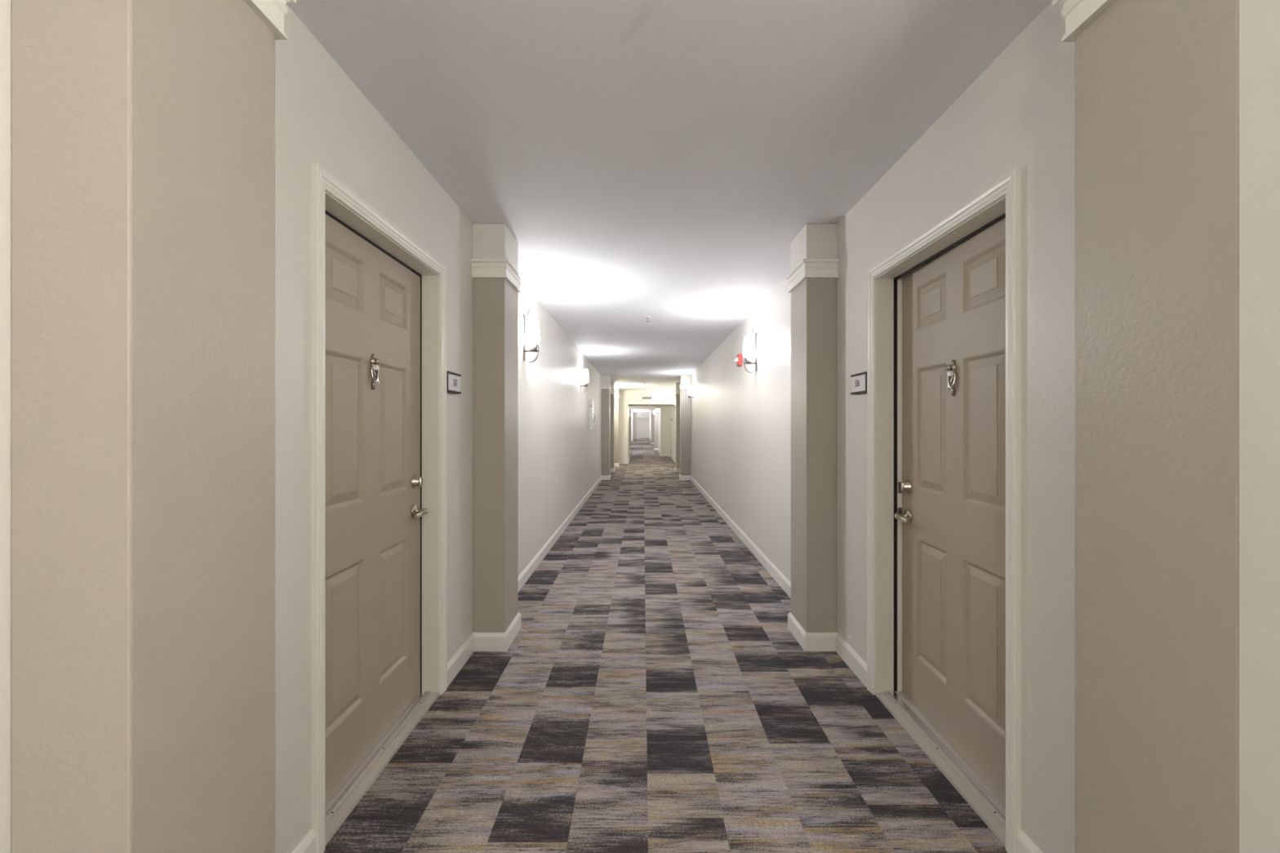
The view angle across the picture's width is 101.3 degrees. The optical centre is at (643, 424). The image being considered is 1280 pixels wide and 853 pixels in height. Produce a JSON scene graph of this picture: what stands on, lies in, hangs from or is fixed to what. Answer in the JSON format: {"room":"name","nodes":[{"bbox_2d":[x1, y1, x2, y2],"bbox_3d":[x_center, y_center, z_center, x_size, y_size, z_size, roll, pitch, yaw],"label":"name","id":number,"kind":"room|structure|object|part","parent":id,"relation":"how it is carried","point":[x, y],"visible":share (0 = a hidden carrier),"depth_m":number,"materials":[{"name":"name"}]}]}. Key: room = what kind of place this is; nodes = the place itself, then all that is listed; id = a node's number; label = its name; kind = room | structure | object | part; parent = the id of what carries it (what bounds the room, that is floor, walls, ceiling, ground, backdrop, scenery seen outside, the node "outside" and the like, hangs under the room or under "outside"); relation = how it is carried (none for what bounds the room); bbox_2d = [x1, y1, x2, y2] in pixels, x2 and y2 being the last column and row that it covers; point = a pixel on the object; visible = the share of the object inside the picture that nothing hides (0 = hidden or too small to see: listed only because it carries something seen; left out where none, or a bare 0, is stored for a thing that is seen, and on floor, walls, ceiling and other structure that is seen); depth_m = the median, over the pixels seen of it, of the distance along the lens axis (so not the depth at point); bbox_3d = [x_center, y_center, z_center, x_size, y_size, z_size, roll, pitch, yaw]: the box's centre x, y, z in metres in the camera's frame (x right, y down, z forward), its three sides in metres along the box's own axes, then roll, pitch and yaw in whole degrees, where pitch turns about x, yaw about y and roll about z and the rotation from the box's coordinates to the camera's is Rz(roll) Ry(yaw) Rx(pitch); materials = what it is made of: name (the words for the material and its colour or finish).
{"room":"apartment building corridor","nodes":[
{"label":"apartment building corridor","id":0,"kind":"room"},
{"bbox_2d":[0,0,601,852],"bbox_3d":[-1.060,0.068,5.000,0.170,2.440,24.800,0,0,0],"label":"wall","id":1,"kind":"structure","parent":0,"point":[322,117],"depth_m":1.53,"materials":[{"name":"beige paint"}]},
{"bbox_2d":[11,0,296,852],"bbox_3d":[-0.870,0.069,0.969,0.211,2.439,0.374,0,0,0],"label":"pilaster","id":2,"kind":"object","parent":1,"relation":"attached to","point":[143,131],"visible":1,"depth_m":0.83,"materials":[{"name":"beige paint"}]},
{"bbox_2d":[291,828,315,852],"bbox_3d":[-0.968,1.237,1.336,0.015,0.102,0.412,0,0,0],"label":"baseboard","id":3,"kind":"structure","parent":1,"relation":"attached to","point":[308,844],"depth_m":1.51,"materials":[{"name":"white paint"}]},
{"bbox_2d":[311,162,447,852],"bbox_3d":[-0.965,0.259,2.050,0.020,2.058,1.016,0,0,0],"label":"door frame","id":4,"kind":"structure","parent":1,"relation":"attached to","point":[322,180],"depth_m":1.56,"materials":[{"name":"white paint"}]},
{"bbox_2d":[324,191,439,846],"bbox_3d":[-1.043,0.285,2.050,0.144,2.006,0.914,0,0,0],"label":"door","id":5,"kind":"structure","parent":1,"relation":"in","point":[382,302],"depth_m":2.06,"materials":[{"name":"beige paint"}]},
{"bbox_3d":[-1.026,0.398,2.420,0.062,0.066,0.066,0,0,0],"label":"lever handle","id":6,"kind":"part","parent":5,"relation":"part of","materials":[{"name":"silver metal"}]},
{"bbox_3d":[-1.002,0.401,2.376,0.014,0.028,0.112,0,0,0],"label":"lever","id":7,"kind":"part","parent":5,"relation":"part of","materials":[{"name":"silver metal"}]},
{"bbox_2d":[447,370,461,393],"bbox_3d":[-0.967,-0.213,2.671,0.017,0.104,0.194,0,0,0],"label":"number sign","id":8,"kind":"object","parent":1,"relation":"attached to","point":[453,379],"visible":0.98,"depth_m":2.67,"materials":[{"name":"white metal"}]},
{"bbox_2d":[447,632,474,687],"bbox_3d":[-0.968,1.237,2.779,0.015,0.102,0.442,0,0,0],"label":"baseboard","id":9,"kind":"structure","parent":1,"relation":"attached to","point":[459,660],"depth_m":2.76,"materials":[{"name":"white paint"}]},
{"bbox_2d":[471,223,523,651],"bbox_3d":[-0.870,0.069,3.160,0.211,2.439,0.372,0,0,0],"label":"pilaster","id":10,"kind":"object","parent":1,"relation":"attached to","point":[496,277],"visible":0.96,"depth_m":3.00,"materials":[{"name":"beige paint"}]},
{"bbox_3d":[-0.875,1.237,3.160,0.200,0.102,0.350,0,0,0],"label":"moulding","id":11,"kind":"part","parent":10,"relation":"part of","materials":[{"name":"white paint"}]},
{"bbox_2d":[523,309,540,362],"bbox_3d":[-0.909,-0.727,4.290,0.132,0.435,0.108,0,0,0],"label":"wall sconce","id":12,"kind":"object","parent":1,"relation":"attached to","point":[533,337],"visible":1,"depth_m":4.26,"materials":[{"name":"white glass"}]},
{"bbox_3d":[-0.972,-0.715,4.290,0.007,0.375,0.060,0,0,0],"label":"plate","id":13,"kind":"part","parent":12,"relation":"part of","materials":[{"name":"silver metal"}]},
{"bbox_3d":[-0.913,-0.604,4.290,0.113,0.015,0.015,0,0,0],"label":"arm","id":14,"kind":"part","parent":12,"relation":"part of","materials":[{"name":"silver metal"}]},
{"bbox_3d":[-0.897,-0.762,4.290,0.108,0.199,0.108,0,0,0],"label":"lamp shade","id":15,"kind":"part","parent":12,"relation":"part of","materials":[{"name":"white glass"}]},
{"bbox_2d":[518,475,601,591],"bbox_3d":[-0.968,1.237,7.785,0.015,0.102,8.930,0,0,0],"label":"baseboard","id":16,"kind":"structure","parent":1,"relation":"attached to","point":[531,566],"depth_m":5.45,"materials":[{"name":"white paint"}]},
{"bbox_2d":[580,364,588,391],"bbox_3d":[-0.909,-0.727,8.160,0.132,0.435,0.108,0,0,0],"label":"wall sconce","id":17,"kind":"object","parent":1,"relation":"attached to","point":[584,376],"visible":1,"depth_m":8.13,"materials":[{"name":"white glass"}]},
{"bbox_3d":[-0.897,-0.762,8.160,0.108,0.199,0.108,0,0,0],"label":"lamp shade","id":18,"kind":"part","parent":17,"relation":"part of","materials":[{"name":"white glass"}]},
{"bbox_2d":[589,400,595,431],"bbox_3d":[-0.930,-0.177,9.654,0.090,0.560,0.292,0,0,0],"label":"fire extinguisher cabinet","id":19,"kind":"object","parent":1,"relation":"attached to","point":[591,402],"visible":1,"depth_m":9.52,"materials":[{"name":"white metal"}]},
{"bbox_3d":[-0.922,-0.177,9.660,0.006,0.530,0.250,0,0,0],"label":"door","id":20,"kind":"part","parent":19,"relation":"part of","materials":[{"name":"white paint"}]},
{"bbox_2d":[601,375,611,479],"bbox_3d":[-0.867,0.069,12.410,0.216,2.439,0.372,0,0,0],"label":"pilaster","id":21,"kind":"object","parent":1,"relation":"attached to","point":[606,380],"visible":0.97,"depth_m":12.25,"materials":[{"name":"beige paint"}]},
{"bbox_3d":[-0.873,1.237,12.410,0.205,0.102,0.350,0,0,0],"label":"moulding","id":22,"kind":"part","parent":21,"relation":"part of","materials":[{"name":"white paint"}]},
{"bbox_2d":[610,382,615,472],"bbox_3d":[-0.875,0.069,14.460,0.201,2.439,0.372,0,0,0],"label":"pilaster","id":23,"kind":"object","parent":1,"relation":"attached to","point":[612,387],"visible":0.61,"depth_m":14.30,"materials":[{"name":"beige paint"}]},
{"bbox_2d":[614,387,619,466],"bbox_3d":[-0.857,0.069,16.460,0.236,2.439,0.372,0,0,0],"label":"pilaster","id":24,"kind":"object","parent":1,"relation":"attached to","point":[616,389],"visible":0.56,"depth_m":16.30,"materials":[{"name":"beige paint"}]},
{"bbox_2d":[618,390,629,460],"bbox_3d":[-0.825,0.068,18.250,0.650,2.440,1.700,0,0,0],"label":"wall","id":25,"kind":"structure","parent":0,"point":[624,408],"depth_m":17.40,"materials":[{"name":"beige paint"}]},
{"bbox_2d":[618,458,629,463],"bbox_3d":[-0.730,1.237,18.242,0.490,0.102,1.715,0,0,0],"label":"baseboard","id":26,"kind":"structure","parent":25,"relation":"attached to","point":[620,461],"depth_m":17.39,"materials":[{"name":"white paint"}]},
{"bbox_2d":[632,412,634,440],"bbox_3d":[-0.890,0.068,46.050,0.160,2.440,8.500,0,0,0],"label":"wall","id":27,"kind":"structure","parent":0,"point":[633,412],"depth_m":42.26,"materials":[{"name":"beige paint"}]},
{"bbox_2d":[634,412,635,438],"bbox_3d":[-0.705,0.068,46.075,0.210,2.440,0.150,0,0,0],"label":"wall","id":28,"kind":"structure","parent":0,"point":[634,412],"depth_m":46.00,"materials":[{"name":"beige paint"}]},
{"bbox_2d":[635,417,648,437],"bbox_3d":[-0.105,0.068,50.375,1.730,2.440,0.150,0,0,0],"label":"wall","id":29,"kind":"structure","parent":0,"point":[642,424],"depth_m":50.30,"materials":[{"name":"beige paint"}]},
{"bbox_2d":[635,413,649,417],"bbox_3d":[-0.105,-0.922,49.775,1.410,0.460,0.150,0,0,0],"label":"wall","id":30,"kind":"structure","parent":0,"point":[637,415],"depth_m":49.70,"materials":[{"name":"beige paint"}]},
{"bbox_2d":[627,390,675,408],"bbox_3d":[0.150,-0.907,19.487,1.808,0.490,4.380,0,0,-7],"label":"wall","id":31,"kind":"structure","parent":0,"point":[660,397],"depth_m":17.40,"materials":[{"name":"beige paint"}]},
{"bbox_2d":[641,395,652,399],"bbox_3d":[0.125,-0.892,17.394,0.364,0.134,0.012,0,0,0],"label":"air vent","id":32,"kind":"object","parent":31,"relation":"in","point":[643,397],"visible":1,"depth_m":17.39,"materials":[{"name":"beige metal"}]},
{"bbox_2d":[657,408,660,450],"bbox_3d":[0.863,0.068,31.575,0.174,2.440,20.050,0,0,0],"label":"wall","id":33,"kind":"structure","parent":0,"point":[659,415],"depth_m":25.37,"materials":[{"name":"beige paint"}]},
{"bbox_2d":[650,408,653,444],"bbox_3d":[0.645,0.069,35.150,0.262,2.439,0.352,0,0,0],"label":"pilaster","id":34,"kind":"object","parent":33,"relation":"attached to","point":[652,410],"visible":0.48,"depth_m":35.00,"materials":[{"name":"beige paint"}]},
{"bbox_2d":[653,408,657,450],"bbox_3d":[0.662,0.069,26.950,0.227,2.439,0.352,0,0,0],"label":"pilaster","id":35,"kind":"object","parent":33,"relation":"attached to","point":[655,413],"visible":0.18,"depth_m":26.80,"materials":[{"name":"beige paint"}]},
{"bbox_2d":[324,438,1007,852],"bbox_3d":[0.077,1.288,21.800,2.604,0.001,58.400,0,0,0],"label":"floor","id":36,"kind":"structure","parent":0,"point":[654,691],"depth_m":2.20,"materials":[{"name":"grey carpet"}]},
{"bbox_2d":[662,406,670,453],"bbox_3d":[0.990,0.068,21.475,0.580,2.440,0.150,0,0,0],"label":"wall","id":37,"kind":"structure","parent":0,"point":[665,410],"depth_m":21.40,"materials":[{"name":"beige paint"}]},
{"bbox_2d":[660,406,662,456],"bbox_3d":[0.728,0.253,21.387,0.065,2.070,0.025,0,0,0],"label":"door frame","id":38,"kind":"structure","parent":37,"relation":"attached to","point":[660,406],"depth_m":21.38,"materials":[{"name":"white paint"}]},
{"bbox_2d":[659,453,670,456],"bbox_3d":[0.897,1.237,21.468,0.425,0.102,0.165,0,0,0],"label":"baseboard","id":39,"kind":"structure","parent":37,"relation":"attached to","point":[663,455],"depth_m":21.39,"materials":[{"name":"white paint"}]},
{"bbox_2d":[286,0,1052,413],"bbox_3d":[0.025,-1.202,21.850,2.850,0.100,58.700,0,0,0],"label":"ceiling","id":40,"kind":"structure","parent":0,"point":[664,161],"depth_m":1.97,"materials":[{"name":"paint"}]},
{"bbox_2d":[670,0,1075,852],"bbox_3d":[1.195,0.068,7.000,0.170,2.440,28.800,0,0,0],"label":"wall","id":41,"kind":"structure","parent":0,"point":[1020,112],"depth_m":1.64,"materials":[{"name":"beige paint"}]},
{"bbox_2d":[671,406,674,457],"bbox_3d":[1.101,0.305,19.410,0.018,1.965,1.020,0,0,0],"label":"door frame","id":42,"kind":"structure","parent":41,"relation":"attached to","point":[672,406],"depth_m":19.15,"materials":[{"name":"white paint"}]},
{"bbox_2d":[674,382,679,472],"bbox_3d":[0.992,0.069,14.460,0.236,2.439,0.372,0,0,0],"label":"pilaster","id":43,"kind":"object","parent":41,"relation":"attached to","point":[677,391],"visible":0.54,"depth_m":14.30,"materials":[{"name":"beige paint"}]},
{"bbox_3d":[0.998,1.237,14.460,0.225,0.102,0.350,0,0,0],"label":"moulding","id":44,"kind":"part","parent":43,"relation":"part of","materials":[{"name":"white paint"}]},
{"bbox_2d":[679,375,690,479],"bbox_3d":[0.982,0.069,12.410,0.256,2.439,0.372,0,0,0],"label":"pilaster","id":45,"kind":"object","parent":41,"relation":"attached to","point":[685,380],"visible":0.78,"depth_m":12.25,"materials":[{"name":"beige paint"}]},
{"bbox_3d":[0.988,1.237,12.410,0.245,0.102,0.350,0,0,0],"label":"moulding","id":46,"kind":"part","parent":45,"relation":"part of","materials":[{"name":"white paint"}]},
{"bbox_2d":[688,382,693,401],"bbox_3d":[1.044,-0.727,11.500,0.132,0.435,0.108,0,0,0],"label":"wall sconce","id":47,"kind":"object","parent":41,"relation":"attached to","point":[690,387],"visible":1,"depth_m":11.47,"materials":[{"name":"white glass"}]},
{"bbox_3d":[1.032,-0.762,11.500,0.108,0.199,0.108,0,0,0],"label":"lamp shade","id":48,"kind":"part","parent":47,"relation":"part of","materials":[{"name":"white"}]},
{"bbox_2d":[733,354,742,366],"bbox_3d":[1.068,-0.732,5.940,0.084,0.130,0.120,0,0,0],"label":"fire alarm strobe","id":49,"kind":"object","parent":41,"relation":"attached to","point":[739,357],"visible":1,"depth_m":5.88,"materials":[{"name":"red plastic"}]},
{"bbox_2d":[689,475,791,598],"bbox_3d":[1.103,1.237,7.785,0.015,0.102,8.930,0,0,0],"label":"baseboard","id":50,"kind":"structure","parent":41,"relation":"attached to","point":[778,576],"depth_m":5.25,"materials":[{"name":"white paint"}]},
{"bbox_2d":[742,328,756,373],"bbox_3d":[1.044,-0.727,5.140,0.132,0.435,0.108,0,0,0],"label":"wall sconce","id":51,"kind":"object","parent":41,"relation":"attached to","point":[748,349],"visible":1,"depth_m":5.11,"materials":[{"name":"white glass"}]},
{"bbox_3d":[1.032,-0.762,5.140,0.108,0.199,0.108,0,0,0],"label":"lamp shade","id":52,"kind":"part","parent":51,"relation":"part of","materials":[{"name":"white glass"}]},
{"bbox_3d":[1.107,-0.715,5.140,0.007,0.375,0.060,0,0,0],"label":"plate","id":53,"kind":"part","parent":51,"relation":"part of","materials":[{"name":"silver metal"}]},
{"bbox_2d":[785,223,839,651],"bbox_3d":[1.008,0.069,3.160,0.203,2.439,0.372,0,0,0],"label":"pilaster","id":54,"kind":"object","parent":41,"relation":"attached to","point":[812,277],"visible":0.97,"depth_m":3.00,"materials":[{"name":"beige paint"}]},
{"bbox_3d":[1.014,1.237,3.160,0.192,0.102,0.350,0,0,0],"label":"moulding","id":55,"kind":"part","parent":54,"relation":"part of","materials":[{"name":"white paint"}]},
{"bbox_2d":[835,632,866,687],"bbox_3d":[1.103,1.237,2.779,0.015,0.102,0.442,0,0,0],"label":"baseboard","id":56,"kind":"structure","parent":41,"relation":"attached to","point":[854,661],"depth_m":2.75,"materials":[{"name":"white paint"}]},
{"bbox_2d":[850,371,866,394],"bbox_3d":[1.101,-0.210,2.671,0.017,0.104,0.194,0,0,0],"label":"number sign","id":57,"kind":"object","parent":41,"relation":"attached to","point":[859,381],"visible":0.98,"depth_m":2.67,"materials":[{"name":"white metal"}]},
{"bbox_2d":[875,195,1005,846],"bbox_3d":[1.191,0.292,2.050,0.170,1.991,0.914,0,0,0],"label":"door","id":58,"kind":"structure","parent":41,"relation":"in","point":[940,326],"depth_m":2.08,"materials":[{"name":"beige paint"}]},
{"bbox_3d":[1.224,0.423,2.499,0.020,0.060,0.003,0,0,0],"label":"strike plate","id":59,"kind":"part","parent":58,"relation":"part of","materials":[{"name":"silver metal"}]},
{"bbox_3d":[1.224,0.298,2.499,0.020,0.055,0.003,0,0,0],"label":"strike plate","id":60,"kind":"part","parent":58,"relation":"part of","materials":[{"name":"silver metal"}]},
{"bbox_3d":[1.172,0.424,2.388,0.013,0.029,0.112,0,0,1],"label":"lever","id":61,"kind":"part","parent":58,"relation":"part of","materials":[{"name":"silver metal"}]},
{"bbox_3d":[1.199,0.422,2.429,0.063,0.066,0.066,0,0,0],"label":"lever handle","id":62,"kind":"part","parent":58,"relation":"part of","materials":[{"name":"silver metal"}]},
{"bbox_2d":[866,168,1021,852],"bbox_3d":[1.100,0.267,2.050,0.020,2.043,1.016,0,0,0],"label":"door frame","id":63,"kind":"structure","parent":41,"relation":"attached to","point":[1009,185],"depth_m":1.57,"materials":[{"name":"white paint"}]},
{"bbox_2d":[1016,828,1043,852],"bbox_3d":[1.103,1.237,1.339,0.015,0.102,0.405,0,0,0],"label":"baseboard","id":64,"kind":"structure","parent":41,"relation":"attached to","point":[1024,844],"depth_m":1.51,"materials":[{"name":"white paint"}]},
{"bbox_2d":[1052,0,1239,852],"bbox_3d":[1.008,0.069,0.980,0.203,2.439,0.366,0,0,0],"label":"pilaster","id":65,"kind":"object","parent":41,"relation":"attached to","point":[1157,82],"visible":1,"depth_m":0.95,"materials":[{"name":"beige paint"}]},
{"bbox_2d":[1239,0,1279,852],"bbox_3d":[1.026,0.068,0.611,0.187,2.440,0.422,0,0,0],"label":"wall","id":66,"kind":"structure","parent":0,"point":[1259,20],"depth_m":0.80,"materials":[{"name":"beige paint"}]},
{"bbox_3d":[-1.085,0.068,30.350,0.170,2.440,22.500,0,0,0],"label":"wall","id":67,"kind":"structure","parent":0,"visible":0},
{"bbox_2d":[629,408,631,443],"bbox_3d":[-0.917,0.069,37.150,0.166,2.439,0.352,0,0,0],"label":"pilaster","id":68,"kind":"object","parent":67,"relation":"attached to","point":[629,409],"visible":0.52,"depth_m":37.00,"materials":[{"name":"beige paint"}]},
{"bbox_2d":[631,410,651,440],"bbox_3d":[-0.110,0.068,41.700,2.120,2.440,0.200,0,0,0],"label":"frame","id":69,"kind":"object","parent":67,"relation":"attached to","point":[632,411],"visible":0.36,"depth_m":41.59,"materials":[{"name":"white paint"}]}
]}

